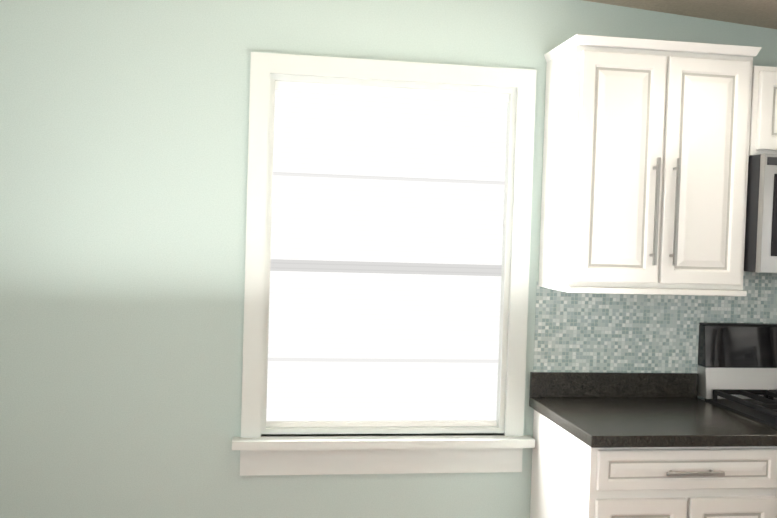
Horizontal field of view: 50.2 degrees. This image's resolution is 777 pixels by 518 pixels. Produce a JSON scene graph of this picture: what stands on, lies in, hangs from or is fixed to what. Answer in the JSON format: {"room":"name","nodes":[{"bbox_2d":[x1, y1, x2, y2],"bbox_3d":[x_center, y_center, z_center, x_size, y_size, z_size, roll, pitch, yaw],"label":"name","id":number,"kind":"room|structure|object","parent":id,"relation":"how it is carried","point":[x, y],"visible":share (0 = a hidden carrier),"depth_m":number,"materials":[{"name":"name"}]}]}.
{"room":"kitchen","nodes":[
{"label":"kitchen","id":0,"kind":"room"},
{"bbox_2d":[0,0,776,517],"bbox_3d":[0.163,-0.037,3.261,5.900,2.950,0.154,2,2,-9],"label":"wall","id":1,"kind":"structure","parent":0,"point":[124,130],"depth_m":3.05,"materials":[{"name":"green paint"}]},
{"bbox_2d":[232,52,536,475],"bbox_3d":[0.004,0.037,3.179,1.149,1.567,0.175,2,2,-9],"label":"window","id":2,"kind":"structure","parent":1,"relation":"in","point":[275,454],"depth_m":3.15,"materials":[{"name":"white paint"}]},
{"bbox_2d":[266,81,508,426],"bbox_3d":[-0.003,-0.004,3.235,0.905,1.305,0.080,2,2,-9],"label":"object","id":3,"kind":"structure","parent":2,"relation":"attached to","point":[386,251],"depth_m":3.21,"materials":[{"name":"white paint"}]},
{"bbox_2d":[538,34,761,295],"bbox_3d":[0.961,-0.328,3.104,0.698,0.900,0.370,2,2,-9],"label":"upper cabinet","id":4,"kind":"object","parent":1,"relation":"attached to","point":[645,165],"visible":1,"depth_m":2.96,"materials":[{"name":"white paint"}]},
{"bbox_2d":[749,66,776,155],"bbox_3d":[1.684,-0.536,3.205,0.763,0.325,0.370,2,2,-9],"label":"upper cabinet","id":5,"kind":"object","parent":1,"relation":"attached to","point":[763,129],"visible":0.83,"depth_m":3.02,"materials":[{"name":"white paint"}]},
{"bbox_2d":[744,154,776,272],"bbox_3d":[1.678,-0.159,3.175,0.758,0.423,0.455,2,2,-9],"label":"over-the-range microwave","id":6,"kind":"object","parent":5,"relation":"attached to","point":[760,253],"visible":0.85,"depth_m":2.96,"materials":[{"name":"grey metal"}]},
{"bbox_2d":[583,0,776,28],"bbox_3d":[0.641,-1.099,0.288,5.900,0.686,6.100,2,2,-9],"label":"ceiling","id":7,"kind":"structure","parent":0,"point":[760,13],"depth_m":3.22,"materials":[{"name":"paint"}]},
{"bbox_3d":[0.558,1.570,0.369,5.900,0.060,6.100,2,2,-9],"label":"floor","id":8,"kind":"structure","parent":0,"visible":0},
{"bbox_2d":[529,372,776,517],"bbox_3d":[0.932,0.967,3.009,0.698,1.008,0.640,2,2,-9],"label":"base cabinet","id":9,"kind":"object","parent":8,"relation":"on","point":[635,445],"visible":1,"depth_m":2.77,"materials":[{"name":"white paint"}]},
{"bbox_2d":[697,323,776,428],"bbox_3d":[1.667,0.886,3.056,0.755,1.213,0.758,2,2,-9],"label":"gas range","id":10,"kind":"object","parent":8,"relation":"on","point":[737,369],"visible":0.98,"depth_m":3.32,"materials":[{"name":"silver metal"}]}
]}

